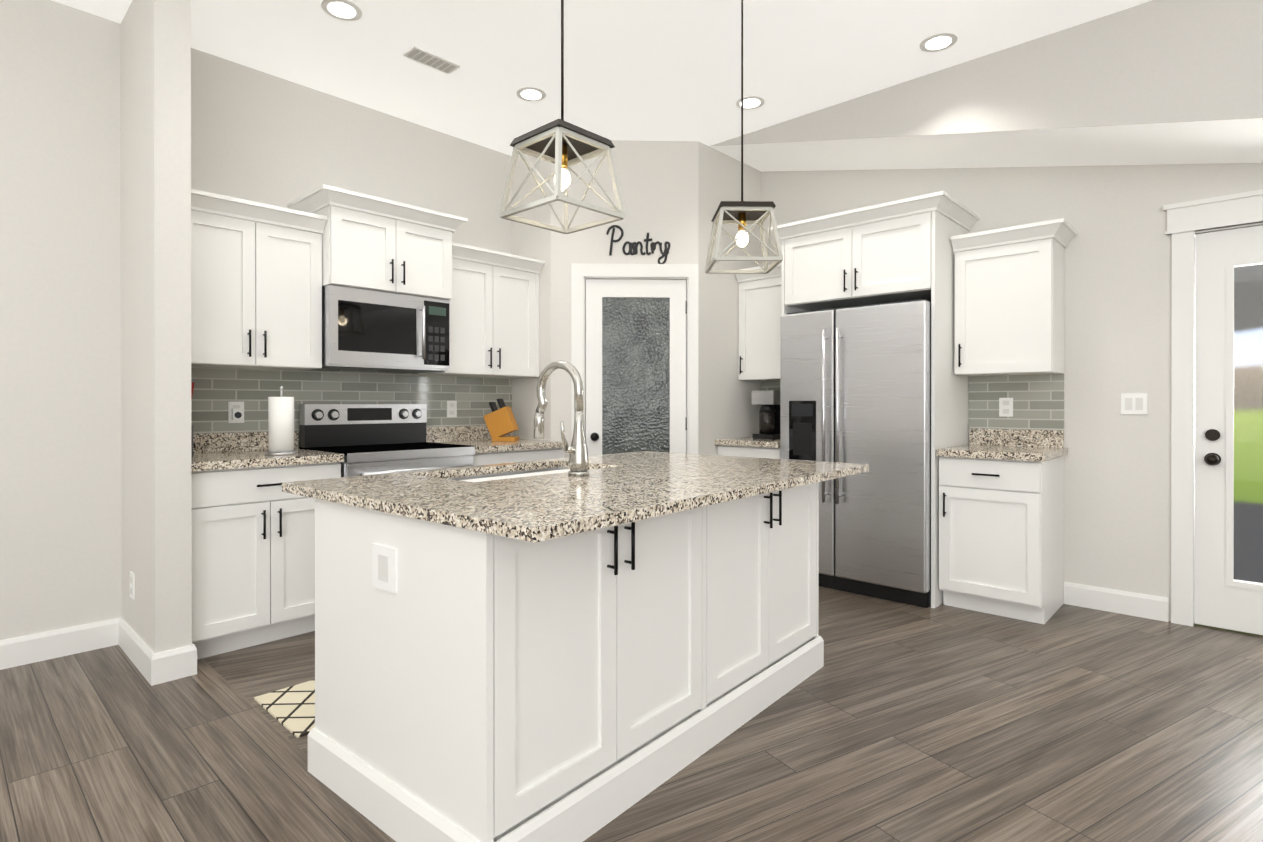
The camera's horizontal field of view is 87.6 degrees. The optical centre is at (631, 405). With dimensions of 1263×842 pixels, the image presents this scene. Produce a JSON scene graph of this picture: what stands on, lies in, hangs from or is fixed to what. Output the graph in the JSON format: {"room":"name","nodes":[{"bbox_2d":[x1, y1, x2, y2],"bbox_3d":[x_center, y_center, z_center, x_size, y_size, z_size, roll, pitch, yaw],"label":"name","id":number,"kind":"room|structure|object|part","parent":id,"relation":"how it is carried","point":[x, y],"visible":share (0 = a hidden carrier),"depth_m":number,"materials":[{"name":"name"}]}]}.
{"room":"kitchen","nodes":[
{"label":"kitchen","id":0,"kind":"room"},
{"bbox_2d":[120,0,191,652],"bbox_3d":[-2.180,-0.348,3.005,0.680,3.000,0.130,0,0,43],"label":"wall","id":1,"kind":"structure","parent":0,"point":[156,498],"depth_m":2.80,"materials":[{"name":"paint"}]},
{"bbox_2d":[130,571,134,599],"bbox_3d":[-2.286,0.822,3.011,0.075,0.115,0.008,0,0,43],"label":"outlet","id":2,"kind":"object","parent":1,"relation":"attached to","point":[132,585],"visible":0.98,"depth_m":2.99,"materials":[{"name":"white plastic"}]},
{"bbox_2d":[112,617,171,685],"bbox_3d":[-2.199,1.089,2.947,0.656,0.125,0.046,0,0,43],"label":"baseboard","id":3,"kind":"structure","parent":1,"relation":"attached to","point":[153,668],"depth_m":2.82,"materials":[{"name":"white wood"}]},
{"bbox_2d":[0,0,510,639],"bbox_3d":[-2.905,-0.348,2.813,0.120,3.000,9.120,0,0,43],"label":"wall","id":4,"kind":"structure","parent":0,"point":[266,138],"depth_m":3.09,"materials":[{"name":"paint"}]},
{"bbox_2d":[0,619,111,669],"bbox_3d":[-4.215,1.093,1.310,0.016,0.125,5.130,0,0,43],"label":"baseboard","id":5,"kind":"structure","parent":4,"relation":"attached to","point":[22,650],"depth_m":3.00,"materials":[{"name":"white wood"}]},
{"bbox_2d":[191,204,322,369],"bbox_3d":[-2.026,-0.566,3.424,0.328,0.728,0.686,0,0,43],"label":"upper cabinet","id":6,"kind":"object","parent":4,"relation":"attached to","point":[256,295],"depth_m":3.32,"materials":[{"name":"white wood"}]},
{"bbox_2d":[191,367,511,448],"bbox_3d":[-1.635,0.025,4.083,0.008,0.477,2.186,0,0,43],"label":"backsplash","id":7,"kind":"structure","parent":4,"relation":"attached to","point":[216,390],"depth_m":3.91,"materials":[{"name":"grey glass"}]},
{"bbox_2d":[228,402,243,422],"bbox_3d":[-2.127,0.035,3.543,0.008,0.115,0.075,0,0,43],"label":"electrical outlet","id":8,"kind":"object","parent":7,"relation":"attached to","point":[234,405],"visible":0.5,"depth_m":3.53,"materials":[{"name":"white plastic"}]},
{"bbox_2d":[232,408,242,419],"bbox_3d":[-2.114,0.045,3.531,0.026,0.060,0.048,0,0,43],"label":"plug","id":9,"kind":"object","parent":8,"relation":"attached to","point":[237,414],"visible":0.98,"depth_m":3.52,"materials":[{"name":"white plastic"}]},
{"bbox_2d":[447,401,456,416],"bbox_3d":[-1.230,0.023,4.506,0.008,0.115,0.075,0,0,43],"label":"electrical outlet","id":10,"kind":"object","parent":7,"relation":"attached to","point":[451,408],"visible":1,"depth_m":4.50,"materials":[{"name":"white plastic"}]},
{"bbox_2d":[193,426,512,453],"bbox_3d":[-1.628,0.194,4.078,0.022,0.099,2.186,0,0,43],"label":"backsplash","id":11,"kind":"structure","parent":4,"relation":"attached to","point":[202,443],"depth_m":3.61,"materials":[{"name":"beige stone"}]},
{"bbox_2d":[295,185,454,303],"bbox_3d":[-1.504,-0.900,3.911,0.428,0.497,0.736,0,0,43],"label":"upper cabinet","id":12,"kind":"object","parent":4,"relation":"attached to","point":[361,250],"depth_m":3.70,"materials":[{"name":"white wood"}]},
{"bbox_2d":[321,285,449,372],"bbox_3d":[-1.494,-0.429,3.904,0.452,0.436,0.728,0,0,43],"label":"microwave","id":13,"kind":"object","parent":12,"relation":"attached to","point":[370,330],"visible":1,"depth_m":3.74,"materials":[{"name":"silver metal"}]},
{"bbox_2d":[418,256,539,377],"bbox_3d":[-1.030,-0.569,4.493,0.328,0.728,0.756,0,0,43],"label":"upper cabinet","id":14,"kind":"object","parent":4,"relation":"attached to","point":[494,315],"depth_m":4.38,"materials":[{"name":"white wood"}]},
{"bbox_2d":[52,0,1151,155],"bbox_3d":[0.208,-1.891,-0.173,8.740,0.100,9.240,0,0,43],"label":"ceiling","id":15,"kind":"structure","parent":0,"point":[655,70],"depth_m":3.44,"materials":[{"name":"paint"}]},
{"bbox_2d":[321,0,361,20],"bbox_3d":[-1.351,-1.845,3.070,0.176,0.006,0.176,0,0,43],"label":"recessed light","id":16,"kind":"object","parent":15,"relation":"in","point":[345,10],"visible":1,"depth_m":3.06,"materials":[{"name":"white"}]},
{"bbox_2d":[403,46,459,73],"bbox_3d":[-1.066,-1.845,3.522,0.120,0.010,0.270,0,0,43],"label":"ceiling vent","id":17,"kind":"object","parent":15,"relation":"in","point":[425,57],"visible":1,"depth_m":3.51,"materials":[{"name":"white metal"}]},
{"bbox_2d":[516,87,545,101],"bbox_3d":[-0.595,-1.847,3.910,0.176,0.006,0.176,0,0,43],"label":"recessed light","id":18,"kind":"object","parent":15,"relation":"in","point":[532,94],"visible":1,"depth_m":3.90,"materials":[{"name":"white"}]},
{"bbox_2d":[499,0,625,233],"bbox_3d":[-0.219,-1.220,2.087,0.287,1.252,0.287,0,0,43],"label":"pendant light","id":19,"kind":"object","parent":15,"relation":"hanging from","point":[561,144],"visible":1,"depth_m":2.07,"materials":[{"name":"grey wood"}]},
{"bbox_2d":[705,0,782,273],"bbox_3d":[0.475,-1.222,2.833,0.287,1.252,0.287,0,0,-1],"label":"pendant light","id":20,"kind":"object","parent":15,"relation":"hanging from","point":[741,213],"visible":1,"depth_m":2.82,"materials":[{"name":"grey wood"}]},
{"bbox_2d":[736,96,764,109],"bbox_3d":[0.724,-1.847,4.020,0.176,0.006,0.176,0,0,43],"label":"recessed light","id":21,"kind":"object","parent":15,"relation":"in","point":[751,102],"visible":0.94,"depth_m":4.01,"materials":[{"name":"white"}]},
{"bbox_2d":[920,33,957,51],"bbox_3d":[1.562,-1.846,3.350,0.176,0.006,0.176,0,0,43],"label":"recessed light","id":22,"kind":"object","parent":15,"relation":"in","point":[938,42],"visible":1,"depth_m":3.34,"materials":[{"name":"white"}]},
{"bbox_2d":[0,586,1262,841],"bbox_3d":[0.208,1.209,-0.165,8.740,0.100,9.240,0,0,43],"label":"floor","id":23,"kind":"structure","parent":0,"point":[908,722],"depth_m":2.22,"materials":[{"name":"brown wood"}]},
{"bbox_2d":[191,462,340,658],"bbox_3d":[-1.933,0.718,3.330,0.598,0.865,0.674,0,0,43],"label":"base cabinet","id":24,"kind":"object","parent":23,"relation":"on","point":[253,554],"depth_m":3.08,"materials":[{"name":"white wood"}]},
{"bbox_2d":[191,446,343,473],"bbox_3d":[-1.922,0.265,3.319,0.628,0.040,0.674,0,0,43],"label":"countertop","id":25,"kind":"structure","parent":24,"relation":"on","point":[218,459],"depth_m":3.16,"materials":[{"name":"beige stone"}]},
{"bbox_2d":[264,386,297,454],"bbox_3d":[-1.770,0.072,3.328,0.150,0.345,0.150,0,0,43],"label":"paper towel","id":26,"kind":"object","parent":25,"relation":"on","point":[281,425],"visible":1,"depth_m":3.28,"materials":[{"name":"white paper"}]},
{"bbox_2d":[254,679,314,737],"bbox_3d":[-1.069,1.148,2.705,0.440,0.008,0.740,0,0,43],"label":"mat","id":27,"kind":"object","parent":23,"relation":"on","point":[291,709],"visible":0.29,"depth_m":2.50,"materials":[{"name":"beige fabric"}]},
{"bbox_2d":[299,404,474,476],"bbox_3d":[-1.391,0.571,3.810,0.683,1.158,0.758,0,0,43],"label":"range","id":28,"kind":"object","parent":23,"relation":"on","point":[369,439],"visible":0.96,"depth_m":3.82,"materials":[{"name":"silver metal"}]},
{"bbox_2d":[474,450,563,465],"bbox_3d":[-0.926,0.715,4.411,0.598,0.865,0.744,0,0,43],"label":"base cabinet","id":29,"kind":"object","parent":23,"relation":"on","point":[508,456],"depth_m":4.18,"materials":[{"name":"white wood"}]},
{"bbox_2d":[431,438,563,453],"bbox_3d":[-0.915,0.262,4.399,0.628,0.040,0.744,0,0,43],"label":"countertop","id":30,"kind":"structure","parent":29,"relation":"on","point":[482,445],"depth_m":4.24,"materials":[{"name":"beige stone"}]},
{"bbox_2d":[483,398,518,441],"bbox_3d":[-0.892,0.096,4.507,0.221,0.291,0.100,0,0,8],"label":"knife block","id":31,"kind":"object","parent":30,"relation":"on","point":[500,422],"visible":1,"depth_m":4.46,"materials":[{"name":"orange wood"}]},
{"bbox_2d":[308,463,823,841],"bbox_3d":[-0.106,0.718,2.511,1.050,0.870,1.885,0,0,43],"label":"kitchen island","id":32,"kind":"object","parent":23,"relation":"on","point":[549,650],"depth_m":1.83,"materials":[{"name":"white wood"}]},
{"bbox_2d":[282,471,661,550],"bbox_3d":[-0.545,0.269,1.929,1.260,0.030,0.476,0,0,43],"label":"island countertop","id":33,"kind":"structure","parent":32,"relation":"on","point":[507,515],"depth_m":1.72,"materials":[{"name":"beige stone"}]},
{"bbox_2d":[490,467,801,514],"bbox_3d":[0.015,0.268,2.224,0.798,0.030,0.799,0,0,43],"label":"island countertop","id":34,"kind":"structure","parent":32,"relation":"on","point":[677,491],"depth_m":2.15,"materials":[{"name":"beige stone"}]},
{"bbox_2d":[534,360,588,475],"bbox_3d":[-0.289,0.041,2.437,0.274,0.421,0.151,0,0,43],"label":"faucet","id":35,"kind":"object","parent":34,"relation":"on","point":[577,449],"visible":1,"depth_m":2.38,"materials":[{"name":"silver metal"}]},
{"bbox_2d":[715,444,779,458],"bbox_3d":[1.015,0.714,4.821,0.518,0.865,0.598,0,0,43],"label":"base cabinet","id":36,"kind":"object","parent":23,"relation":"on","point":[723,449],"depth_m":4.59,"materials":[{"name":"white wood"}]},
{"bbox_2d":[715,437,779,447],"bbox_3d":[1.005,0.261,4.809,0.518,0.040,0.628,0,0,43],"label":"countertop","id":37,"kind":"structure","parent":36,"relation":"on","point":[742,442],"depth_m":4.59,"materials":[{"name":"beige stone"}]},
{"bbox_2d":[752,390,779,439],"bbox_3d":[1.014,0.066,4.821,0.180,0.350,0.210,0,0,43],"label":"coffee maker","id":38,"kind":"object","parent":37,"relation":"on","point":[769,415],"visible":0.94,"depth_m":4.75,"materials":[{"name":"black plastic"}]},
{"bbox_2d":[780,299,930,607],"bbox_3d":[1.518,0.270,4.232,0.930,1.757,0.716,0,0,43],"label":"fridge","id":39,"kind":"object","parent":23,"relation":"on","point":[802,430],"depth_m":3.93,"materials":[{"name":"grey metal"}]},
{"bbox_3d":[1.341,0.231,4.042,0.930,1.655,0.075,0,0,43],"label":"fridge door","id":40,"kind":"part","parent":39,"relation":"part of","materials":[{"name":"silver metal"}]},
{"bbox_2d":[768,191,979,608],"bbox_3d":[1.548,-0.020,4.264,1.108,2.337,0.682,0,0,43],"label":"tall cabinet","id":41,"kind":"object","parent":23,"relation":"on","point":[908,258],"visible":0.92,"depth_m":3.94,"materials":[{"name":"white wood"}]},
{"bbox_2d":[939,456,1063,623],"bbox_3d":[2.129,0.717,3.784,0.502,0.865,0.598,0,0,43],"label":"base cabinet","id":42,"kind":"object","parent":23,"relation":"on","point":[1001,522],"depth_m":3.57,"materials":[{"name":"white wood"}]},
{"bbox_2d":[936,444,1066,463],"bbox_3d":[2.126,0.264,3.765,0.522,0.040,0.628,0,0,43],"label":"countertop","id":43,"kind":"structure","parent":42,"relation":"on","point":[970,451],"depth_m":3.60,"materials":[{"name":"beige stone"}]},
{"bbox_2d":[511,140,760,457],"bbox_3d":[0.069,-0.354,5.052,1.180,3.000,1.550,0,0,43],"label":"wall","id":44,"kind":"structure","parent":0,"point":[674,193],"depth_m":4.61,"materials":[{"name":"paint"}]},
{"bbox_2d":[571,263,697,453],"bbox_3d":[0.023,0.080,4.643,0.885,2.135,0.118,0,0,-2],"label":"door frame","id":45,"kind":"structure","parent":44,"relation":"attached to","point":[580,272],"depth_m":4.59,"materials":[{"name":"white wood"}]},
{"bbox_2d":[586,279,686,455],"bbox_3d":[0.026,0.127,4.621,0.530,2.024,0.545,0,0,43],"label":"pantry door","id":46,"kind":"structure","parent":44,"relation":"in","point":[635,365],"depth_m":4.62,"materials":[{"name":"white glass"}]},
{"bbox_2d":[606,225,670,263],"bbox_3d":[0.047,-1.120,4.594,0.451,0.278,0.006,0,0,-2],"label":"sign","id":47,"kind":"object","parent":44,"relation":"attached to","point":[634,246],"visible":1,"depth_m":4.59,"materials":[{"name":"black metal"}]},
{"bbox_2d":[709,0,1262,171],"bbox_3d":[3.468,-1.497,2.463,7.320,0.701,0.699,0,0,43],"label":"ceiling","id":48,"kind":"structure","parent":0,"point":[1156,82],"depth_m":3.28,"materials":[{"name":"paint"}]},
{"bbox_2d":[761,163,1262,621],"bbox_3d":[3.316,-0.349,3.168,8.500,3.000,0.120,0,0,43],"label":"wall","id":49,"kind":"structure","parent":0,"point":[1117,343],"depth_m":3.70,"materials":[{"name":"paint"}]},
{"bbox_2d":[737,274,780,380],"bbox_3d":[1.106,-0.561,4.917,0.518,0.735,0.328,0,0,43],"label":"upper cabinet","id":50,"kind":"object","parent":49,"relation":"attached to","point":[759,300],"depth_m":4.85,"materials":[{"name":"white wood"}]},
{"bbox_2d":[761,374,1063,430],"bbox_3d":[1.771,-0.025,4.520,2.033,0.335,0.008,0,0,43],"label":"backsplash","id":51,"kind":"structure","parent":49,"relation":"attached to","point":[1038,401],"depth_m":3.99,"materials":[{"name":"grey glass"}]},
{"bbox_2d":[999,398,1012,416],"bbox_3d":[2.290,0.009,4.025,0.075,0.115,0.008,0,0,43],"label":"electrical outlet","id":52,"kind":"object","parent":51,"relation":"attached to","point":[1005,407],"visible":1,"depth_m":4.02,"materials":[{"name":"white plastic"}]},
{"bbox_2d":[951,220,1066,375],"bbox_3d":[2.220,-0.592,3.879,0.502,0.812,0.328,0,0,43],"label":"upper cabinet","id":53,"kind":"object","parent":49,"relation":"attached to","point":[1009,309],"depth_m":3.74,"materials":[{"name":"white wood"}]},
{"bbox_2d":[969,428,1062,447],"bbox_3d":[1.765,0.193,4.514,2.032,0.099,0.022,0,0,43],"label":"backsplash","id":54,"kind":"structure","parent":49,"relation":"attached to","point":[1033,438],"depth_m":3.97,"materials":[{"name":"beige stone"}]},
{"bbox_2d":[1064,582,1167,621],"bbox_3d":[2.686,1.087,3.666,0.471,0.125,0.016,0,0,43],"label":"baseboard","id":55,"kind":"structure","parent":49,"relation":"attached to","point":[1098,598],"depth_m":3.65,"materials":[{"name":"white wood"}]},
{"bbox_2d":[1121,393,1146,413],"bbox_3d":[2.752,-0.010,3.605,0.115,0.115,0.009,0,0,43],"label":"switch plate","id":56,"kind":"object","parent":49,"relation":"attached to","point":[1133,403],"visible":1,"depth_m":3.60,"materials":[{"name":"white plastic"}]},
{"bbox_2d":[1163,189,1262,626],"bbox_3d":[3.300,0.044,3.160,1.160,2.215,0.154,0,0,43],"label":"door frame","id":57,"kind":"structure","parent":49,"relation":"attached to","point":[1186,220],"depth_m":3.45,"materials":[{"name":"white wood"}]},
{"bbox_2d":[1194,225,1262,634],"bbox_3d":[3.267,0.123,3.123,0.904,2.037,0.128,0,0,43],"label":"exterior door","id":58,"kind":"structure","parent":49,"relation":"in","point":[1224,599],"depth_m":3.38,"materials":[{"name":"white wood"}]},
{"label":"outside","id":59,"kind":"structure","parent":0,"visible":0},
{"bbox_2d":[1233,264,1262,582],"bbox_3d":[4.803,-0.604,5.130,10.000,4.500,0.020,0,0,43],"label":"door glass","id":60,"kind":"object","parent":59,"point":[1240,519],"depth_m":5.12,"materials":[{"name":"clear glass"}]}
]}

